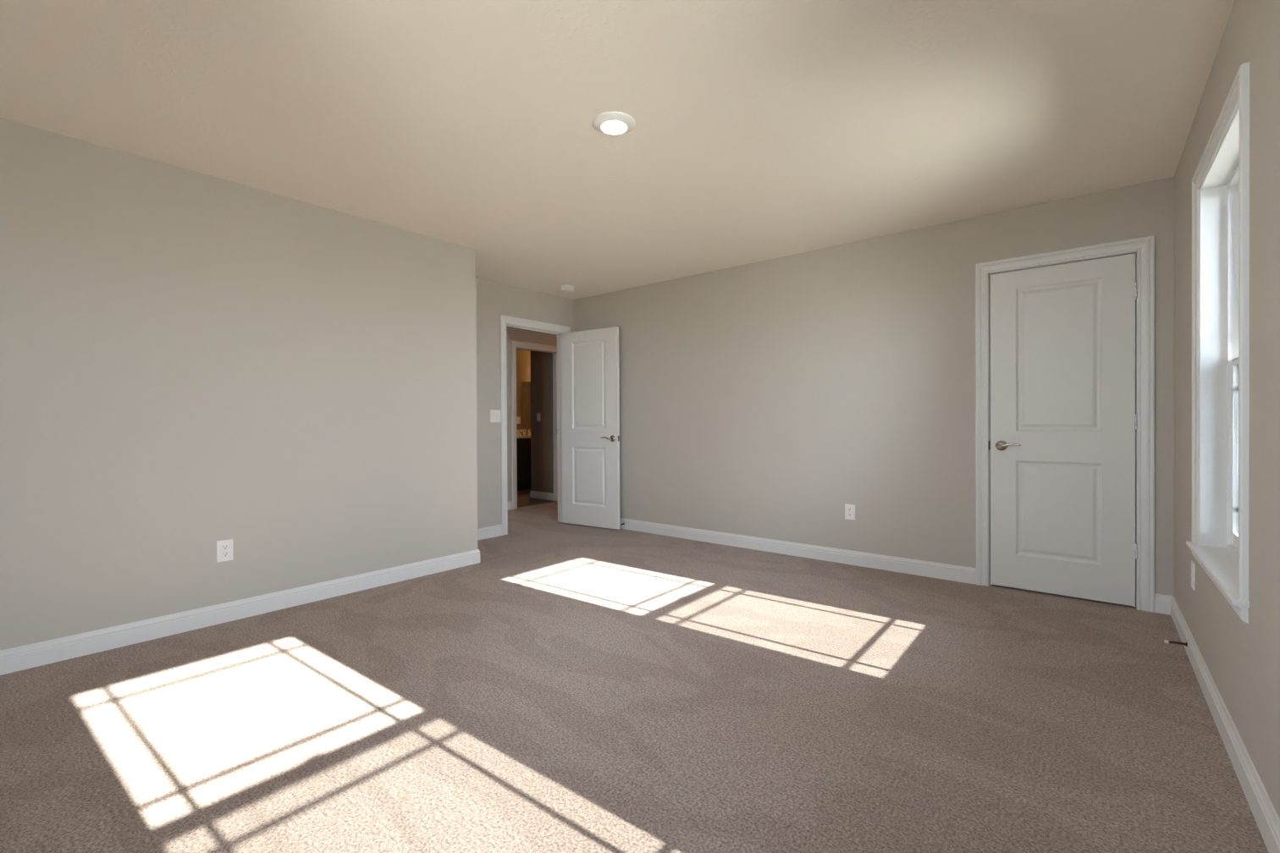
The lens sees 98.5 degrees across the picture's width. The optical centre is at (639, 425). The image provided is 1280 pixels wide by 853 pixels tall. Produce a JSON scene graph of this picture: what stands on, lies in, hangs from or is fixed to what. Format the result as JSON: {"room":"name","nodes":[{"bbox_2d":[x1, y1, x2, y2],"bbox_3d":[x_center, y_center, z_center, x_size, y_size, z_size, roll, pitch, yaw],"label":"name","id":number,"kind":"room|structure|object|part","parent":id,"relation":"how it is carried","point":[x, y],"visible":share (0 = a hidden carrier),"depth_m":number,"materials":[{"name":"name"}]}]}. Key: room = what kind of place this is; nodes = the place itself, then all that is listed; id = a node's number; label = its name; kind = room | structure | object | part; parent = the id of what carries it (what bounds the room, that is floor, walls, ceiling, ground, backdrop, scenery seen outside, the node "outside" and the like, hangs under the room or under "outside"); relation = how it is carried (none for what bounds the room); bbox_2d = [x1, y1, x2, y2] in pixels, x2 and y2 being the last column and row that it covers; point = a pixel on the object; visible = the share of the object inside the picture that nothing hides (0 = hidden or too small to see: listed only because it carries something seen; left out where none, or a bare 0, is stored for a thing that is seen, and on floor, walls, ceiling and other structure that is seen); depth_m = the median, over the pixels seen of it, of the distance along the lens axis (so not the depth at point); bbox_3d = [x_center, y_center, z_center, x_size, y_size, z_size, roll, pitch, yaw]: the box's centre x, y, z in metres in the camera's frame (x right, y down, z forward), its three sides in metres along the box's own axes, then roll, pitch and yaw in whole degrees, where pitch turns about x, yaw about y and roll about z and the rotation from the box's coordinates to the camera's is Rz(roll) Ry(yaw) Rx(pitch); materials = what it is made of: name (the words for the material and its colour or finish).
{"room":"empty bedroom","nodes":[
{"label":"empty bedroom","id":0,"kind":"room"},
{"bbox_2d":[0,117,477,651],"bbox_3d":[-2.536,-0.136,3.407,0.840,2.440,2.974,0,0,39],"label":"wall","id":1,"kind":"structure","parent":0,"point":[190,361],"depth_m":2.98,"materials":[{"name":"grey paint"}]},
{"bbox_2d":[216,539,233,562],"bbox_3d":[-2.287,0.692,3.041,0.009,0.118,0.076,0,0,39],"label":"wall outlet","id":2,"kind":"object","parent":1,"relation":"attached to","point":[224,548],"visible":1,"depth_m":3.04,"materials":[{"name":"white plastic"}]},
{"bbox_2d":[221,544,228,550],"bbox_3d":[-2.285,0.673,3.040,0.003,0.027,0.034,0,0,39],"label":"receptacle","id":3,"kind":"object","parent":2,"relation":"attached to","point":[224,547],"depth_m":3.04,"materials":[{"name":"grey plastic"}]},
{"bbox_2d":[221,551,229,557],"bbox_3d":[-2.285,0.712,3.040,0.003,0.027,0.034,0,0,39],"label":"receptacle","id":4,"kind":"object","parent":2,"relation":"attached to","point":[223,554],"depth_m":3.04,"materials":[{"name":"grey plastic"}]},
{"bbox_2d":[0,549,479,675],"bbox_3d":[-2.195,1.032,3.149,0.014,0.105,2.988,0,0,39],"label":"baseboard","id":5,"kind":"structure","parent":1,"relation":"attached to","point":[14,659],"depth_m":2.97,"materials":[{"name":"white paint"}]},
{"bbox_2d":[516,348,530,430],"bbox_3d":[-2.300,-0.172,9.297,0.120,2.440,4.300,0,0,39],"label":"wall","id":6,"kind":"structure","parent":0,"point":[523,357],"depth_m":9.51,"materials":[{"name":"brown paint"}]},
{"bbox_2d":[516,417,520,424],"bbox_3d":[-2.082,-0.085,9.462,0.009,0.118,0.076,0,0,39],"label":"wall outlet","id":7,"kind":"object","parent":6,"relation":"attached to","point":[518,419],"visible":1,"depth_m":9.46,"materials":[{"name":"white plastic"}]},
{"bbox_2d":[521,381,530,426],"bbox_3d":[-1.690,-0.369,9.946,0.006,0.780,1.100,0,0,39],"label":"vanity mirror","id":8,"kind":"object","parent":6,"relation":"attached to","point":[526,386],"visible":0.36,"depth_m":9.59,"materials":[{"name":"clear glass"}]},
{"bbox_2d":[475,277,573,529],"bbox_3d":[-1.327,-0.154,5.457,0.120,2.440,1.732,0,0,39],"label":"wall","id":9,"kind":"structure","parent":0,"point":[493,300],"depth_m":5.27,"materials":[{"name":"grey paint"}]},
{"bbox_2d":[477,524,502,540],"bbox_3d":[-1.578,1.017,5.044,0.014,0.105,0.756,0,0,39],"label":"baseboard","id":10,"kind":"structure","parent":9,"relation":"attached to","point":[494,531],"depth_m":5.22,"materials":[{"name":"white paint"}]},
{"bbox_2d":[490,409,500,422],"bbox_3d":[-1.383,-0.087,5.287,0.010,0.118,0.120,0,0,39],"label":"light switch","id":11,"kind":"object","parent":9,"relation":"attached to","point":[494,414],"visible":1,"depth_m":5.28,"materials":[{"name":"white plastic"}]},
{"bbox_2d":[499,314,570,535],"bbox_3d":[-1.105,-0.003,5.730,0.158,2.131,0.921,0,0,39],"label":"door frame","id":12,"kind":"structure","parent":9,"relation":"attached to","point":[504,321],"depth_m":5.40,"materials":[{"name":"white paint"}]},
{"bbox_2d":[561,326,619,529],"bbox_3d":[-0.525,0.031,5.736,0.761,2.030,0.168,0,0,34],"label":"door","id":13,"kind":"structure","parent":12,"relation":"attached to","point":[590,382],"depth_m":5.70,"materials":[{"name":"white paint"}]},
{"bbox_3d":[-0.280,0.135,5.545,0.066,0.066,0.014,0,0,34],"label":"handle","id":14,"kind":"part","parent":13,"relation":"part of","materials":[{"name":"silver metal"}]},
{"bbox_2d":[506,326,557,502],"bbox_3d":[-1.566,-0.163,7.084,0.120,2.440,5.000,0,0,39],"label":"wall","id":15,"kind":"structure","parent":0,"point":[512,333],"depth_m":6.92,"materials":[{"name":"grey paint"}]},
{"bbox_2d":[507,501,513,510],"bbox_3d":[-2.314,1.015,6.061,0.014,0.105,2.249,0,0,39],"label":"baseboard","id":16,"kind":"structure","parent":15,"relation":"attached to","point":[510,503],"depth_m":6.90,"materials":[{"name":"white paint"}]},
{"bbox_2d":[511,340,557,509],"bbox_3d":[-1.376,-0.006,7.302,0.139,2.121,0.877,0,0,39],"label":"door frame","id":17,"kind":"structure","parent":15,"relation":"attached to","point":[515,344],"depth_m":7.03,"materials":[{"name":"white paint"}]},
{"bbox_2d":[529,350,553,501],"bbox_3d":[-1.352,-0.169,7.856,0.524,2.440,0.134,0,0,39],"label":"wall","id":18,"kind":"structure","parent":0,"point":[542,438],"depth_m":7.82,"materials":[{"name":"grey paint"}]},
{"bbox_2d":[536,413,540,421],"bbox_3d":[-1.447,-0.113,7.859,0.074,0.118,0.010,0,0,39],"label":"light switch","id":19,"kind":"object","parent":18,"relation":"attached to","point":[537,414],"visible":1,"depth_m":7.86,"materials":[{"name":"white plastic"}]},
{"bbox_2d":[0,0,1235,299],"bbox_3d":[-0.003,-1.423,4.086,6.212,0.100,7.650,0,0,39],"label":"ceiling","id":20,"kind":"structure","parent":0,"point":[764,129],"depth_m":2.34,"materials":[{"name":"white paint"}]},
{"bbox_2d":[560,285,573,292],"bbox_3d":[-0.719,-1.353,5.478,0.134,0.048,0.134,0,0,39],"label":"smoke detector","id":21,"kind":"object","parent":20,"relation":"attached to","point":[564,288],"visible":1,"depth_m":5.43,"materials":[{"name":"white plastic"}]},
{"bbox_2d":[592,110,634,135],"bbox_3d":[-0.117,-1.351,2.489,0.192,0.022,0.192,0,0,39],"label":"recessed light","id":22,"kind":"object","parent":20,"relation":"in","point":[613,123],"visible":1,"depth_m":2.46,"materials":[{"name":"white plastic"}]},
{"bbox_2d":[0,489,1268,852],"bbox_3d":[-0.477,1.092,5.015,8.120,0.064,8.450,0,0,39],"label":"floor","id":23,"kind":"structure","parent":0,"point":[570,688],"depth_m":2.01,"materials":[{"name":"beige carpet"}]},
{"bbox_2d":[516,428,531,491],"bbox_3d":[-1.665,0.543,9.496,0.608,0.992,1.920,0,0,39],"label":"bathroom vanity","id":24,"kind":"object","parent":23,"relation":"on","point":[523,437],"visible":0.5,"depth_m":8.83,"materials":[{"name":"black wood"}]},
{"bbox_2d":[516,429,530,438],"bbox_3d":[-1.667,0.138,9.494,0.608,0.130,1.920,0,0,39],"label":"countertop","id":25,"kind":"structure","parent":24,"relation":"on","point":[518,432],"depth_m":9.43,"materials":[{"name":"beige stone"}]},
{"bbox_3d":[-1.889,0.579,8.769,0.024,0.680,0.450,0,0,39],"label":"door","id":26,"kind":"part","parent":24,"relation":"part of","materials":[{"name":"black wood"}]},
{"bbox_2d":[573,176,1174,595],"bbox_3d":[1.171,-0.162,4.613,5.058,2.440,0.120,0,0,39],"label":"wall","id":27,"kind":"structure","parent":0,"point":[766,399],"depth_m":4.24,"materials":[{"name":"grey paint"}]},
{"bbox_2d":[619,518,976,584],"bbox_3d":[0.759,1.006,4.875,3.808,0.105,0.014,0,0,39],"label":"baseboard","id":28,"kind":"structure","parent":27,"relation":"attached to","point":[950,572],"depth_m":4.35,"materials":[{"name":"white paint"}]},
{"bbox_2d":[844,503,855,520],"bbox_3d":[1.595,0.660,4.193,0.076,0.118,0.009,0,0,39],"label":"wall outlet","id":29,"kind":"object","parent":27,"relation":"attached to","point":[849,509],"visible":1,"depth_m":4.19,"materials":[{"name":"white plastic"}]},
{"bbox_2d":[988,253,1137,606],"bbox_3d":[2.562,0.029,3.383,0.728,2.030,0.101,0,0,39],"label":"door","id":30,"kind":"structure","parent":27,"relation":"in","point":[1064,419],"depth_m":3.37,"materials":[{"name":"white paint"}]},
{"bbox_3d":[2.341,0.133,3.576,0.066,0.066,0.014,0,0,39],"label":"handle","id":31,"kind":"part","parent":30,"relation":"part of","materials":[{"name":"silver metal"}]},
{"bbox_3d":[2.359,0.129,3.519,0.121,0.030,0.054,0,0,39],"label":"lever","id":32,"kind":"part","parent":30,"relation":"part of","materials":[{"name":"silver metal"}]},
{"bbox_2d":[975,235,1154,612],"bbox_3d":[2.603,-0.006,3.434,0.872,2.128,0.139,0,0,39],"label":"door frame","id":33,"kind":"structure","parent":27,"relation":"attached to","point":[1143,247],"depth_m":3.20,"materials":[{"name":"white paint"}]},
{"bbox_2d":[1154,593,1172,615],"bbox_3d":[2.941,1.006,3.095,0.079,0.105,0.014,0,0,39],"label":"baseboard","id":34,"kind":"structure","parent":27,"relation":"attached to","point":[1162,603],"depth_m":3.09,"materials":[{"name":"white paint"}]},
{"bbox_2d":[1174,0,1279,819],"bbox_3d":[1.506,-0.143,1.149,0.159,2.440,4.826,0,0,39],"label":"wall","id":35,"kind":"structure","parent":0,"point":[1242,659],"depth_m":1.58,"materials":[{"name":"grey paint"}]},
{"bbox_2d":[1190,561,1195,590],"bbox_3d":[2.493,0.679,2.490,0.009,0.118,0.076,0,0,39],"label":"wall outlet","id":36,"kind":"object","parent":35,"relation":"attached to","point":[1193,565],"visible":1,"depth_m":2.48,"materials":[{"name":"white plastic"}]},
{"bbox_2d":[1186,61,1249,623],"bbox_3d":[2.151,-0.243,1.968,0.195,1.648,1.019,0,0,39],"label":"window","id":37,"kind":"structure","parent":35,"relation":"in","point":[1219,543],"depth_m":2.27,"materials":[{"name":"white paint"}]},
{"bbox_3d":[2.195,-0.236,1.931,0.081,1.537,0.875,0,0,39],"label":"frame","id":38,"kind":"part","parent":37,"relation":"part of","materials":[{"name":"white plastic"}]},
{"bbox_3d":[2.184,0.115,1.944,0.024,0.759,0.823,0,0,39],"label":"sash","id":39,"kind":"part","parent":37,"relation":"part of","materials":[{"name":"white plastic"}]},
{"bbox_3d":[2.184,0.101,1.944,0.004,0.684,0.784,0,0,39],"label":"glass pane","id":40,"kind":"part","parent":37,"relation":"part of","materials":[{"name":"clear glass"}]},
{"bbox_2d":[1170,595,1279,852],"bbox_3d":[1.483,1.024,1.257,0.014,0.105,4.706,0,0,39],"label":"baseboard","id":41,"kind":"structure","parent":35,"relation":"attached to","point":[1266,817],"depth_m":1.72,"materials":[{"name":"white paint"}]},
{"bbox_2d":[1164,640,1187,646],"bbox_3d":[2.498,1.014,2.573,0.077,0.021,0.020,0,0,39],"label":"door stop","id":42,"kind":"object","parent":41,"relation":"attached to","point":[1165,641],"visible":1,"depth_m":2.57,"materials":[{"name":"brown metal"}]}
]}

